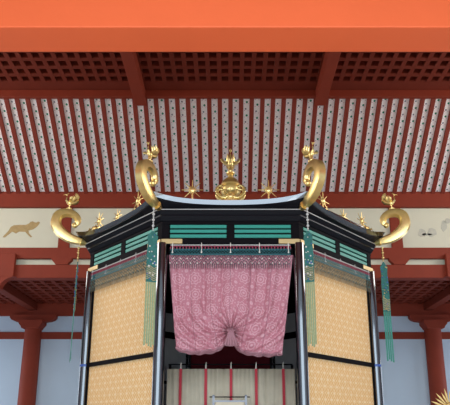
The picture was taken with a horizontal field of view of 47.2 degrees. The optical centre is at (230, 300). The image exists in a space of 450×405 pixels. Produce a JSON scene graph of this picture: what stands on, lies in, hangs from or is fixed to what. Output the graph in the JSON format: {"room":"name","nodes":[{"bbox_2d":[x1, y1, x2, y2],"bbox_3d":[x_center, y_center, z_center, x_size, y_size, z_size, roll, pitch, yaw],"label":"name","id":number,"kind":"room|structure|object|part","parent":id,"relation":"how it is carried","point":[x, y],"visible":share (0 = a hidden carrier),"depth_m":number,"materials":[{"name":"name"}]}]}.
{"room":"palace throne hall","nodes":[
{"label":"palace throne hall","id":0,"kind":"room"},
{"bbox_2d":[0,99,449,193],"bbox_3d":[0.000,-4.527,15.184,26.000,2.306,2.572,0,-14,0],"label":"ceiling coving","id":1,"kind":"structure","parent":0,"point":[66,146],"depth_m":15.00,"materials":[{"name":"paint"}]},
{"bbox_2d":[0,90,449,98],"bbox_3d":[0.000,-5.752,14.251,20.000,0.300,0.120,0,-14,0],"label":"beam","id":2,"kind":"structure","parent":1,"relation":"attached to","point":[4,94],"depth_m":14.18,"materials":[{"name":"paint"}]},
{"bbox_2d":[0,52,449,89],"bbox_3d":[0.000,-6.835,10.584,26.000,0.225,7.600,0,-14,0],"label":"ceiling","id":3,"kind":"structure","parent":0,"point":[18,70],"depth_m":13.51,"materials":[{"name":"paint"}]},
{"bbox_2d":[120,52,145,105],"bbox_3d":[-2.500,-6.510,10.770,0.310,0.315,7.520,0,-14,0],"label":"ceiling beam","id":4,"kind":"structure","parent":3,"relation":"attached to","point":[130,61],"depth_m":13.26,"materials":[{"name":"paint"}]},
{"bbox_2d":[315,52,340,105],"bbox_3d":[2.500,-6.510,10.770,0.310,0.315,7.520,0,-14,0],"label":"ceiling beam","id":5,"kind":"structure","parent":3,"relation":"attached to","point":[330,61],"depth_m":13.26,"materials":[{"name":"paint"}]},
{"bbox_2d":[0,316,449,404],"bbox_3d":[0.000,3.063,19.104,26.000,6.567,0.250,0,-14,0],"label":"wall","id":6,"kind":"structure","parent":0,"point":[404,380],"depth_m":19.13,"materials":[{"name":"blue paint"}]},
{"bbox_2d":[0,332,449,338],"bbox_3d":[0.000,1.321,19.413,25.800,0.267,0.100,0,-14,0],"label":"rail","id":7,"kind":"object","parent":6,"relation":"attached to","point":[3,335],"visible":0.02,"depth_m":19.36,"materials":[{"name":"paint"}]},
{"bbox_2d":[0,280,449,303],"bbox_3d":[0.000,-0.479,17.659,26.000,0.200,4.520,0,-14,0],"label":"ceiling","id":8,"kind":"structure","parent":0,"point":[39,291],"depth_m":17.89,"materials":[{"name":"paint"}]},
{"bbox_2d":[0,283,37,309],"bbox_3d":[-7.500,-0.271,17.565,0.320,0.270,4.260,0,-14,0],"label":"beam","id":9,"kind":"structure","parent":8,"relation":"attached to","point":[8,291],"depth_m":18.00,"materials":[{"name":"paint"}]},
{"bbox_2d":[423,286,449,309],"bbox_3d":[7.500,-0.271,17.565,0.320,0.270,4.260,0,-14,0],"label":"beam","id":10,"kind":"structure","parent":8,"relation":"attached to","point":[442,297],"depth_m":18.35,"materials":[{"name":"paint"}]},
{"bbox_3d":[0.000,3.281,6.084,26.000,0.200,25.400,0,-14,0],"label":"floor","id":11,"kind":"structure","parent":0,"visible":0},
{"bbox_2d":[0,253,16,289],"bbox_3d":[-7.500,1.890,14.682,2.400,6.688,1.000,0,-14,0],"label":"column","id":12,"kind":"structure","parent":11,"relation":"on","point":[7,260],"depth_m":15.19,"materials":[{"name":"paint"}]},
{"bbox_3d":[-7.500,-1.045,15.254,2.240,0.717,0.120,0,-14,0],"label":"bracket arm","id":13,"kind":"part","parent":12,"relation":"part of","materials":[{"name":"paint"}]},
{"bbox_2d":[10,315,57,404],"bbox_3d":[-7.410,3.381,18.793,1.720,5.799,0.900,0,-14,0],"label":"column","id":14,"kind":"structure","parent":11,"relation":"on","point":[33,325],"depth_m":18.92,"materials":[{"name":"paint"}]},
{"bbox_3d":[-7.410,0.682,19.398,1.720,0.270,0.240,0,-14,0],"label":"bracket arm","id":15,"kind":"part","parent":14,"relation":"part of","materials":[{"name":"paint"}]},
{"bbox_2d":[0,303,449,315],"bbox_3d":[0.000,0.335,19.635,25.800,0.519,0.150,0,-14,0],"label":"beam","id":16,"kind":"structure","parent":14,"relation":"on","point":[7,309],"depth_m":19.55,"materials":[{"name":"paint"}]},
{"bbox_2d":[50,142,410,404],"bbox_3d":[0.000,0.372,10.011,6.315,7.356,6.512,0,-14,0],"label":"pavilion","id":17,"kind":"object","parent":11,"relation":"on","point":[343,367],"visible":0.7,"depth_m":8.07,"materials":[{"name":"black paint"}]},
{"bbox_2d":[69,247,79,361],"bbox_3d":[-2.677,0.040,8.854,0.050,2.043,0.111,7,-16,-26],"label":"hanging banner","id":18,"kind":"object","parent":17,"relation":"hanging from","point":[78,252],"visible":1,"depth_m":8.85,"materials":[{"name":"fabric"}]},
{"bbox_3d":[-2.373,1.028,8.651,0.045,3.120,0.045,-14,-19,43],"label":"panel frame","id":19,"kind":"part","parent":17,"relation":"part of","materials":[{"name":"black wood"}]},
{"bbox_3d":[-2.392,-0.556,8.957,0.315,0.074,0.016,-14,-19,43],"label":"gilt plate","id":20,"kind":"part","parent":17,"relation":"part of","materials":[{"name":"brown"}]},
{"bbox_2d":[89,250,146,288],"bbox_3d":[-1.787,-0.484,8.290,1.794,0.402,0.046,-14,-20,43],"label":"valance","id":21,"kind":"object","parent":17,"relation":"hanging from","point":[93,273],"visible":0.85,"depth_m":8.29,"materials":[{"name":"teal fabric"}]},
{"bbox_3d":[-1.781,-0.643,8.337,1.769,0.015,0.015,-14,-19,43],"label":"rod","id":22,"kind":"part","parent":21,"relation":"part of","materials":[{"name":"silver metal"}]},
{"bbox_3d":[-1.726,0.924,8.000,1.949,0.065,0.065,-14,-19,43],"label":"panel frame","id":23,"kind":"part","parent":17,"relation":"part of","materials":[{"name":"black wood"}]},
{"bbox_3d":[-1.717,1.666,7.823,1.889,1.480,0.012,-14,-19,43],"label":"cloth panel","id":24,"kind":"part","parent":17,"relation":"part of","materials":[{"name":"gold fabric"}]},
{"bbox_3d":[-1.717,0.121,8.211,1.889,1.615,0.012,-14,-19,43],"label":"cloth panel","id":25,"kind":"part","parent":17,"relation":"part of","materials":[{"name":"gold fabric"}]},
{"bbox_2d":[143,208,157,346],"bbox_3d":[-1.133,-0.372,7.374,0.155,2.090,0.049,5,-15,-18],"label":"banner","id":26,"kind":"object","parent":17,"relation":"hanging from","point":[151,261],"visible":1,"depth_m":7.34,"materials":[{"name":"green fabric"}]},
{"bbox_3d":[-1.134,-1.202,7.586,0.039,0.376,0.039,-6,-15,22],"label":"bead cord","id":27,"kind":"part","parent":26,"relation":"part of","materials":[{"name":"silver metal"}]},
{"bbox_3d":[-1.694,0.742,11.757,1.949,0.150,0.024,14,-19,-43],"label":"rail","id":28,"kind":"part","parent":17,"relation":"part of","materials":[{"name":"black wood"}]},
{"bbox_3d":[-0.873,-0.884,7.652,0.315,0.074,0.016,0,-14,0],"label":"gilt plate","id":29,"kind":"part","parent":17,"relation":"part of","materials":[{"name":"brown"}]},
{"bbox_2d":[169,243,290,268],"bbox_3d":[0.000,-0.665,7.571,1.795,0.402,0.040,0,-14,0],"label":"valance","id":30,"kind":"object","parent":17,"relation":"hanging from","point":[172,245],"visible":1,"depth_m":7.58,"materials":[{"name":"teal fabric"}]},
{"bbox_3d":[0.000,-0.823,7.620,1.770,0.015,0.015,0,-14,0],"label":"rod","id":31,"kind":"part","parent":30,"relation":"part of","materials":[{"name":"silver metal"}]},
{"bbox_2d":[210,395,249,404],"bbox_3d":[-0.011,1.891,7.670,0.610,0.968,0.042,0,-14,0],"label":"frame","id":32,"kind":"object","parent":17,"relation":"on","point":[214,402],"visible":1,"depth_m":7.75,"materials":[{"name":"silver wood"}]},
{"bbox_3d":[-0.257,1.891,7.670,0.044,0.968,0.042,0,-14,0],"label":"post","id":33,"kind":"part","parent":32,"relation":"part of","materials":[{"name":"grey paint"}]},
{"bbox_3d":[-0.011,1.792,7.695,0.430,0.574,0.016,0,-14,0],"label":"panel","id":34,"kind":"part","parent":32,"relation":"part of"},
{"bbox_3d":[-0.011,1.515,7.765,0.470,0.025,0.028,0,-14,0],"label":"rail","id":35,"kind":"part","parent":32,"relation":"part of","materials":[{"name":"grey paint"}]},
{"bbox_3d":[0.000,-0.682,10.276,5.165,0.070,5.344,0,-14,0],"label":"cornice","id":36,"kind":"part","parent":17,"relation":"part of","materials":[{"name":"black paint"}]},
{"bbox_3d":[0.000,-0.605,10.256,5.082,0.110,5.258,0,-14,0],"label":"cornice","id":37,"kind":"part","parent":17,"relation":"part of","materials":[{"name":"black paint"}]},
{"bbox_2d":[191,346,269,368],"bbox_3d":[0.000,1.927,12.229,1.920,3.120,0.020,0,-14,0],"label":"curtain","id":38,"kind":"object","parent":17,"relation":"hanging from","point":[229,354],"depth_m":12.34,"materials":[{"name":"red fabric"}]},
{"bbox_2d":[169,255,292,357],"bbox_3d":[0.004,0.058,7.468,1.858,1.541,0.227,0,-14,0],"label":"curtain","id":39,"kind":"object","parent":17,"relation":"hanging from","point":[244,309],"visible":0.94,"depth_m":7.48,"materials":[{"name":"pink fabric"}]},
{"bbox_2d":[166,362,295,404],"bbox_3d":[0.011,1.771,8.360,2.123,1.538,0.320,0,-14,0],"label":"screen","id":40,"kind":"object","parent":17,"relation":"on","point":[184,386],"visible":1,"depth_m":8.41,"materials":[{"name":"beige fabric"}]},
{"bbox_3d":[0.000,1.053,8.500,2.046,0.022,0.021,0,-14,0],"label":"rod","id":41,"kind":"part","parent":40,"relation":"part of","materials":[{"name":"black wood"}]},
{"bbox_3d":[0.873,-0.884,7.652,0.315,0.074,0.016,0,-14,0],"label":"gilt plate","id":42,"kind":"part","parent":17,"relation":"part of","materials":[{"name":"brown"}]},
{"bbox_3d":[1.694,0.742,11.757,1.949,0.150,0.024,-14,-19,43],"label":"rail","id":43,"kind":"part","parent":17,"relation":"part of","materials":[{"name":"black wood"}]},
{"bbox_2d":[304,208,316,346],"bbox_3d":[1.133,-0.372,7.374,0.135,2.090,0.046,-8,-16,28],"label":"banner","id":44,"kind":"object","parent":17,"relation":"hanging from","point":[308,250],"visible":1,"depth_m":7.34,"materials":[{"name":"green fabric"}]},
{"bbox_3d":[1.134,-1.202,7.586,0.039,0.376,0.039,6,-15,-22],"label":"bead cord","id":45,"kind":"part","parent":44,"relation":"part of","materials":[{"name":"silver metal"}]},
{"bbox_3d":[1.717,0.121,8.211,1.889,1.615,0.012,14,-19,-43],"label":"cloth panel","id":46,"kind":"part","parent":17,"relation":"part of","materials":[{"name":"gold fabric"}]},
{"bbox_3d":[1.717,1.666,7.823,1.889,1.480,0.012,14,-19,-43],"label":"cloth panel","id":47,"kind":"part","parent":17,"relation":"part of","materials":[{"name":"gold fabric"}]},
{"bbox_3d":[1.726,0.924,8.000,1.949,0.065,0.065,14,-19,-43],"label":"panel frame","id":48,"kind":"part","parent":17,"relation":"part of","materials":[{"name":"black wood"}]},
{"bbox_2d":[313,250,370,291],"bbox_3d":[1.787,-0.484,8.290,1.794,0.402,0.043,14,-19,-43],"label":"valance","id":49,"kind":"object","parent":17,"relation":"hanging from","point":[367,273],"visible":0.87,"depth_m":8.30,"materials":[{"name":"teal fabric"}]},
{"bbox_3d":[1.781,-0.643,8.337,1.769,0.015,0.015,14,-19,-43],"label":"rod","id":50,"kind":"part","parent":49,"relation":"part of","materials":[{"name":"silver metal"}]},
{"bbox_3d":[2.392,-0.556,8.957,0.315,0.074,0.016,14,-19,-43],"label":"gilt plate","id":51,"kind":"part","parent":17,"relation":"part of","materials":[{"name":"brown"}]},
{"bbox_3d":[2.373,1.028,8.651,0.045,3.120,0.045,14,-19,-43],"label":"panel frame","id":52,"kind":"part","parent":17,"relation":"part of","materials":[{"name":"black wood"}]},
{"bbox_2d":[380,247,394,361],"bbox_3d":[2.679,0.040,8.851,0.124,2.043,0.062,-5,-15,18],"label":"hanging banner","id":53,"kind":"object","parent":17,"relation":"hanging from","point":[383,268],"visible":1,"depth_m":8.82,"materials":[{"name":"fabric"}]},
{"bbox_2d":[408,315,449,404],"bbox_3d":[7.590,3.381,18.793,1.720,5.799,0.900,0,-14,0],"label":"column","id":54,"kind":"structure","parent":11,"relation":"on","point":[432,325],"depth_m":18.94,"materials":[{"name":"paint"}]},
{"bbox_3d":[7.590,0.682,19.398,1.720,0.270,0.240,0,-14,0],"label":"bracket arm","id":55,"kind":"part","parent":54,"relation":"part of","materials":[{"name":"paint"}]},
{"bbox_2d":[431,389,449,404],"bbox_3d":[3.186,2.343,7.251,0.439,2.188,0.440,14,-20,-43],"label":"sunburst ornament","id":56,"kind":"object","parent":11,"relation":"on","point":[448,402],"visible":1,"depth_m":7.47,"materials":[{"name":"gold metal"}]},
{"bbox_2d":[444,253,449,279],"bbox_3d":[7.500,1.890,14.682,2.400,6.688,1.000,0,-14,0],"label":"column","id":57,"kind":"structure","parent":11,"relation":"on","point":[447,255],"depth_m":15.21,"materials":[{"name":"paint"}]},
{"bbox_2d":[0,248,449,259],"bbox_3d":[0.000,-1.404,15.520,25.800,0.341,0.220,0,-14,0],"label":"tie beam","id":58,"kind":"structure","parent":57,"relation":"attached to","point":[22,253],"depth_m":15.41,"materials":[{"name":"paint"}]},
{"bbox_2d":[0,208,60,247],"bbox_3d":[-9.050,-2.200,15.747,7.700,1.313,0.086,0,-14,0],"label":"frieze panel","id":59,"kind":"object","parent":58,"relation":"on","point":[19,227],"visible":0.97,"depth_m":15.70,"materials":[{"name":"beige paint"}]},
{"bbox_2d":[58,207,72,247],"bbox_3d":[-5.030,-2.207,15.721,0.340,1.313,0.180,0,-14,0],"label":"strut","id":60,"kind":"object","parent":58,"relation":"on","point":[66,222],"visible":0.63,"depth_m":15.64,"materials":[{"name":"paint"}]},
{"bbox_2d":[70,208,390,247],"bbox_3d":[0.000,-2.199,15.750,9.720,1.313,0.080,0,-14,0],"label":"frieze panel","id":61,"kind":"object","parent":58,"relation":"on","point":[88,216],"visible":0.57,"depth_m":15.81,"materials":[{"name":"beige paint"}]},
{"bbox_2d":[0,192,449,207],"bbox_3d":[0.000,-3.153,15.990,25.800,0.654,0.320,0,-14,0],"label":"beam","id":62,"kind":"structure","parent":61,"relation":"on","point":[13,200],"depth_m":15.82,"materials":[{"name":"paint"}]},
{"bbox_2d":[388,207,402,247],"bbox_3d":[5.030,-2.207,15.721,0.340,1.313,0.180,0,-14,0],"label":"strut","id":63,"kind":"object","parent":58,"relation":"on","point":[394,222],"visible":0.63,"depth_m":15.64,"materials":[{"name":"paint"}]},
{"bbox_2d":[400,208,449,247],"bbox_3d":[9.050,-2.200,15.747,7.700,1.313,0.086,0,-14,0],"label":"frieze panel","id":64,"kind":"object","parent":58,"relation":"on","point":[429,227],"visible":0.98,"depth_m":15.70,"materials":[{"name":"beige paint"}]},
{"bbox_2d":[13,265,447,279],"bbox_3d":[0.000,-0.843,15.379,25.800,0.409,0.260,0,-14,0],"label":"tie beam","id":65,"kind":"structure","parent":57,"relation":"attached to","point":[22,272],"depth_m":15.26,"materials":[{"name":"paint"}]},
{"bbox_2d":[51,258,72,264],"bbox_3d":[-5.030,-1.145,15.434,0.600,0.204,0.260,0,-14,0],"label":"block","id":66,"kind":"object","parent":65,"relation":"on","point":[58,261],"visible":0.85,"depth_m":15.31,"materials":[{"name":"paint"}]},
{"bbox_2d":[16,260,444,264],"bbox_3d":[0.000,-1.128,15.502,25.800,0.204,0.080,0,-14,0],"label":"strip","id":67,"kind":"object","parent":65,"relation":"on","point":[18,262],"visible":0.02,"depth_m":15.46,"materials":[{"name":"white paint"}]},
{"bbox_2d":[388,258,409,264],"bbox_3d":[5.030,-1.145,15.434,0.600,0.204,0.260,0,-14,0],"label":"block","id":68,"kind":"object","parent":65,"relation":"on","point":[393,261],"visible":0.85,"depth_m":15.31,"materials":[{"name":"paint"}]},
{"bbox_3d":[-7.500,-0.099,5.129,1.000,5.890,1.000,0,-14,0],"label":"column","id":69,"kind":"structure","parent":11,"relation":"on","visible":0},
{"bbox_2d":[0,0,449,51],"bbox_3d":[0.000,-3.300,5.928,18.000,0.710,0.390,0,-14,0],"label":"beam","id":70,"kind":"structure","parent":69,"relation":"on","point":[25,25],"depth_m":5.72,"materials":[{"name":"orange paint"}]}
]}

